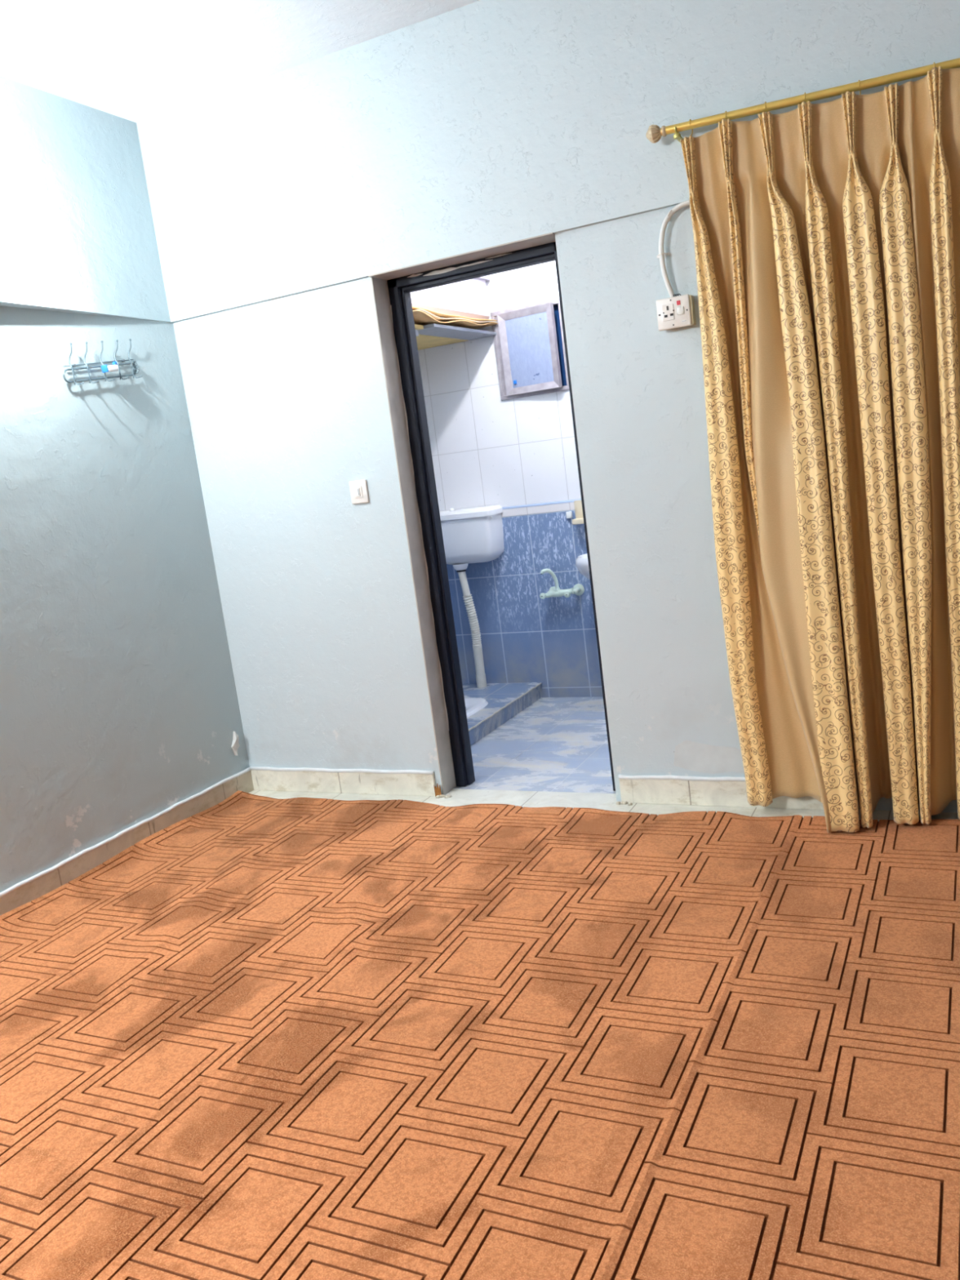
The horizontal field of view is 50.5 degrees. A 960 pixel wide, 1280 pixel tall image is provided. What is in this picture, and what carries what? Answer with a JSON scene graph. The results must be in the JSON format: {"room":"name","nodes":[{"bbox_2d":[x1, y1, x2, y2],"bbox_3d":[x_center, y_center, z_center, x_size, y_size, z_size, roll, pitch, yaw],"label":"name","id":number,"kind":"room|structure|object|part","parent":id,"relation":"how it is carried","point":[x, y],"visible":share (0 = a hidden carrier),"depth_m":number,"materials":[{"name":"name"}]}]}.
{"room":"empty bedroom","nodes":[
{"label":"empty bedroom","id":0,"kind":"room"},
{"bbox_2d":[0,75,248,892],"bbox_3d":[-2.337,-0.216,2.345,0.285,2.900,4.900,-2,11,26],"label":"wall","id":1,"kind":"structure","parent":0,"point":[119,706],"depth_m":3.92,"materials":[{"name":"grey paint"}]},
{"bbox_2d":[62,338,142,385],"bbox_3d":[-1.471,-1.086,3.960,0.063,0.189,0.387,-2,11,26],"label":"coat rack","id":2,"kind":"object","parent":1,"relation":"attached to","point":[87,367],"visible":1,"depth_m":3.95,"materials":[{"name":"silver metal"}]},
{"bbox_2d":[101,361,119,373],"bbox_3d":[-1.448,-1.068,3.981,0.032,0.043,0.068,-2,11,26],"label":"toothpaste tube","id":3,"kind":"object","parent":2,"relation":"in","point":[114,367],"visible":1,"depth_m":3.96,"materials":[{"name":"blue plastic"}]},
{"bbox_2d":[130,360,139,374],"bbox_3d":[-1.398,-1.102,4.122,0.021,0.057,0.031,-2,11,26],"label":"wire","id":4,"kind":"object","parent":2,"relation":"attached to","point":[135,365],"visible":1,"depth_m":4.12,"materials":[{"name":"silver metal"}]},
{"bbox_2d":[0,765,253,915],"bbox_3d":[-2.059,1.122,2.639,0.018,0.115,4.700,-2,11,26],"label":"baseboard","id":5,"kind":"structure","parent":1,"relation":"attached to","point":[24,891],"depth_m":3.95,"materials":[{"name":"tile"}]},
{"bbox_2d":[231,731,239,755],"bbox_3d":[-1.104,0.467,4.605,0.020,0.110,0.048,-2,11,26],"label":"peeling paint","id":6,"kind":"object","parent":1,"relation":"attached to","point":[235,745],"depth_m":4.60,"materials":[{"name":"paint"}]},
{"bbox_2d":[0,0,479,122],"bbox_3d":[-0.188,-1.979,1.915,4.650,0.150,6.720,-2,11,26],"label":"ceiling","id":7,"kind":"structure","parent":0,"point":[133,60],"depth_m":3.53,"materials":[{"name":"paint"}]},
{"bbox_2d":[417,260,603,697],"bbox_3d":[0.484,-1.072,5.484,2.600,3.000,0.164,-2,11,26],"label":"wall","id":8,"kind":"structure","parent":0,"point":[486,450],"depth_m":5.63,"materials":[{"name":"white tile"}]},
{"bbox_2d":[439,504,504,688],"bbox_3d":[-0.034,-0.233,5.729,0.402,1.034,0.196,-2,11,26],"label":"toilet cistern","id":9,"kind":"object","parent":8,"relation":"attached to","point":[470,535],"visible":1,"depth_m":5.61,"materials":[{"name":"plastic"}]},
{"bbox_2d":[453,563,467,572],"bbox_3d":[-0.107,-0.406,5.705,0.088,0.043,0.088,-2,11,26],"label":"outlet","id":10,"kind":"object","parent":9,"relation":"attached to","point":[460,567],"depth_m":5.68,"materials":[{"name":"plastic"}]},
{"bbox_3d":[-0.095,-0.702,5.649,0.400,0.044,0.196,-2,11,26],"label":"lid","id":11,"kind":"part","parent":9,"relation":"part of","materials":[{"name":"plastic"}]},
{"bbox_3d":[-0.075,-0.563,5.677,0.380,0.269,0.186,-2,11,26],"label":"tank","id":12,"kind":"part","parent":9,"relation":"part of","materials":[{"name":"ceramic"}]},
{"bbox_2d":[490,298,568,400],"bbox_3d":[0.397,-1.537,5.322,0.695,0.463,0.112,-2,11,26],"label":"window","id":13,"kind":"structure","parent":8,"relation":"in","point":[529,340],"depth_m":5.37,"materials":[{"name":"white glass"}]},
{"bbox_3d":[0.262,-1.527,5.368,0.257,0.357,0.006,-1,12,33],"label":"pane","id":14,"kind":"part","parent":13,"relation":"part of","materials":[{"name":"clear glass"}]},
{"bbox_3d":[0.416,-1.546,5.360,0.647,0.415,0.004,-2,11,26],"label":"pane","id":15,"kind":"part","parent":13,"relation":"part of","materials":[{"name":"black glass"}]},
{"bbox_2d":[501,498,581,517],"bbox_3d":[0.513,-0.736,5.513,2.200,0.054,0.108,-2,11,26],"label":"trim","id":16,"kind":"structure","parent":8,"relation":"on","point":[565,505],"depth_m":5.55,"materials":[{"name":"tile"}]},
{"bbox_2d":[539,568,584,599],"bbox_3d":[0.431,-0.312,5.525,0.230,0.173,0.126,-2,11,26],"label":"mixer tap","id":17,"kind":"object","parent":8,"relation":"attached to","point":[578,589],"visible":1,"depth_m":5.52,"materials":[{"name":"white plastic"}]},
{"bbox_3d":[0.344,-0.241,5.560,0.035,0.035,0.026,-2,11,26],"label":"handle","id":18,"kind":"part","parent":17,"relation":"part of","materials":[{"name":"green plastic"}]},
{"bbox_3d":[0.379,-0.321,5.516,0.096,0.139,0.026,-10,10,-16],"label":"spout","id":19,"kind":"part","parent":17,"relation":"part of","materials":[{"name":"green plastic"}]},
{"bbox_3d":[0.472,-0.246,5.496,0.035,0.035,0.026,-2,11,26],"label":"handle","id":20,"kind":"part","parent":17,"relation":"part of","materials":[{"name":"green plastic"}]},
{"bbox_2d":[565,499,583,524],"bbox_3d":[0.520,-0.681,5.426,0.145,0.123,0.071,-2,11,26],"label":"soap tray","id":21,"kind":"object","parent":8,"relation":"attached to","point":[579,519],"visible":0.62,"depth_m":5.44,"materials":[{"name":"white plastic"}]},
{"bbox_2d":[572,517,583,524],"bbox_3d":[0.547,-0.635,5.423,0.097,0.028,0.071,-2,11,26],"label":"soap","id":22,"kind":"object","parent":21,"relation":"on","point":[578,520],"depth_m":5.40,"materials":[{"name":"white"}]},
{"bbox_3d":[0.551,-0.700,5.437,0.093,0.097,0.016,-2,11,26],"label":"plate","id":23,"kind":"part","parent":21,"relation":"part of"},
{"bbox_2d":[575,553,590,579],"bbox_3d":[0.727,-0.367,5.237,0.490,0.165,0.350,-2,11,26],"label":"basin","id":24,"kind":"object","parent":8,"relation":"attached to","point":[581,562],"visible":0.11,"depth_m":5.21,"materials":[{"name":"white ceramic"}]},
{"bbox_2d":[136,0,959,813],"bbox_3d":[0.705,-0.827,3.606,4.650,2.900,0.219,-2,11,26],"label":"wall","id":25,"kind":"structure","parent":0,"point":[275,199],"depth_m":3.76,"materials":[{"name":"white paint"}]},
{"bbox_2d":[348,479,369,504],"bbox_3d":[-0.492,-0.601,4.132,0.080,0.092,0.018,-2,11,26],"label":"light switch","id":26,"kind":"object","parent":25,"relation":"attached to","point":[358,489],"visible":1,"depth_m":4.13,"materials":[{"name":"white plastic"}]},
{"bbox_2d":[433,783,441,796],"bbox_3d":[-0.177,0.627,4.258,0.030,0.060,0.001,-2,11,26],"label":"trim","id":27,"kind":"structure","parent":25,"relation":"attached to","point":[437,790],"depth_m":4.26,"materials":[{"name":"brown wood"}]},
{"bbox_2d":[368,232,555,795],"bbox_3d":[0.076,-0.399,3.969,0.764,2.101,0.142,-2,11,26],"label":"trim","id":28,"kind":"structure","parent":25,"relation":"attached to","point":[379,281],"depth_m":4.09,"materials":[{"name":"paint"}]},
{"bbox_2d":[386,241,615,791],"bbox_3d":[0.120,-0.418,4.056,0.760,2.096,0.080,-2,11,26],"label":"door frame","id":29,"kind":"structure","parent":25,"relation":"in","point":[400,289],"depth_m":4.11,"materials":[{"name":"paint"}]},
{"bbox_2d":[435,794,632,805],"bbox_3d":[0.200,0.637,4.070,0.860,0.010,0.040,-2,11,26],"label":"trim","id":30,"kind":"structure","parent":25,"relation":"attached to","point":[442,795],"depth_m":4.23,"materials":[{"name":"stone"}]},
{"bbox_2d":[249,766,823,809],"bbox_3d":[0.116,0.587,4.113,2.605,0.114,0.018,-2,11,26],"label":"baseboard","id":31,"kind":"structure","parent":25,"relation":"attached to","point":[726,791],"depth_m":4.27,"materials":[{"name":"tile"}]},
{"bbox_2d":[657,200,689,297],"bbox_3d":[0.691,-1.303,3.373,0.223,0.319,0.039,-2,11,26],"label":"conduit","id":32,"kind":"object","parent":25,"relation":"attached to","point":[661,255],"visible":0.9,"depth_m":3.40,"materials":[{"name":"white plastic"}]},
{"bbox_2d":[655,293,695,330],"bbox_3d":[0.660,-1.105,3.435,0.120,0.102,0.046,-2,11,26],"label":"power socket","id":33,"kind":"object","parent":25,"relation":"attached to","point":[675,312],"visible":1,"depth_m":3.42,"materials":[{"name":"white plastic"}]},
{"bbox_2d":[645,57,959,142],"bbox_3d":[1.362,-1.649,2.928,1.807,0.114,0.106,-2,11,26],"label":"curtain rod","id":34,"kind":"object","parent":25,"relation":"attached to","point":[654,133],"visible":0.97,"depth_m":3.09,"materials":[{"name":"gold metal"}]},
{"bbox_2d":[680,62,959,832],"bbox_3d":[1.264,-0.535,3.124,1.146,2.303,0.250,-3,11,25],"label":"curtain","id":35,"kind":"object","parent":34,"relation":"hanging from","point":[826,235],"visible":1,"depth_m":3.20,"materials":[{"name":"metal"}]},
{"bbox_2d":[248,697,959,821],"bbox_3d":[0.153,1.008,2.340,4.650,0.120,6.520,-2,11,26],"label":"floor","id":36,"kind":"structure","parent":0,"point":[554,744],"depth_m":4.47,"materials":[{"name":"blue tile"}]},
{"bbox_2d":[462,682,542,745],"bbox_3d":[-0.285,0.434,5.373,0.806,0.088,1.316,-2,11,26],"label":"platform","id":37,"kind":"object","parent":36,"relation":"on","point":[497,695],"visible":0.29,"depth_m":5.50,"materials":[{"name":"tile"}]},
{"bbox_2d":[464,697,488,718],"bbox_3d":[-0.240,0.423,5.337,0.470,0.101,0.575,-2,11,26],"label":"toilet","id":38,"kind":"object","parent":37,"relation":"on","point":[473,705],"visible":0.1,"depth_m":5.38,"materials":[{"name":"white ceramic"}]},
{"bbox_2d":[468,682,541,731],"bbox_3d":[0.067,0.380,5.180,0.013,0.012,1.300,-2,11,26],"label":"trim","id":39,"kind":"structure","parent":37,"relation":"attached to","point":[539,684],"depth_m":5.29,"materials":[{"name":"tile"}]},
{"bbox_3d":[0.798,0.634,3.650,4.205,0.006,0.075,-2,11,26],"label":"sheet","id":40,"kind":"object","parent":36,"relation":"on","visible":0},
{"bbox_2d":[0,790,959,1279],"bbox_3d":[-0.182,1.087,1.660,4.219,0.050,4.566,-2,11,26],"label":"carpet","id":41,"kind":"object","parent":40,"relation":"on","point":[260,1037],"visible":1,"depth_m":2.35,"materials":[{"name":"orange carpet"}]},
{"bbox_3d":[-1.002,-1.443,5.226,0.200,1.810,1.420,-2,11,26],"label":"wall","id":42,"kind":"structure","parent":0,"visible":0},
{"bbox_2d":[414,323,496,350],"bbox_3d":[-0.447,-1.378,5.229,0.785,0.320,0.955,-2,11,26],"label":"shelf","id":43,"kind":"object","parent":42,"relation":"attached to","point":[433,335],"visible":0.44,"depth_m":5.22,"materials":[{"name":"grey concrete"}]},
{"bbox_2d":[413,310,497,328],"bbox_3d":[-0.443,-1.559,5.190,0.800,0.040,0.925,-2,11,26],"label":"cardboard sheet","id":44,"kind":"object","parent":43,"relation":"on","point":[420,317],"visible":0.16,"depth_m":4.94,"materials":[{"name":"brown cardboard"}]},
{"bbox_2d":[413,309,497,324],"bbox_3d":[-0.440,-1.575,5.205,0.794,0.024,0.880,-2,11,26],"label":"paper sheet","id":45,"kind":"object","parent":44,"relation":"on","point":[441,319],"visible":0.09,"depth_m":5.04,"materials":[{"name":"beige paper"}]},
{"bbox_2d":[412,306,497,321],"bbox_3d":[-0.457,-1.582,5.178,0.788,0.014,0.940,-2,11,26],"label":"cardboard sheet","id":46,"kind":"object","parent":45,"relation":"on","point":[437,314],"visible":0.04,"depth_m":4.99,"materials":[{"name":"beige cardboard"}]},
{"bbox_2d":[410,275,490,319],"bbox_3d":[-0.464,-1.739,5.170,0.759,0.299,0.949,-2,11,26],"label":"water tank","id":47,"kind":"object","parent":46,"relation":"on","point":[467,298],"visible":0.2,"depth_m":5.08,"materials":[{"name":"white plastic"}]}
]}

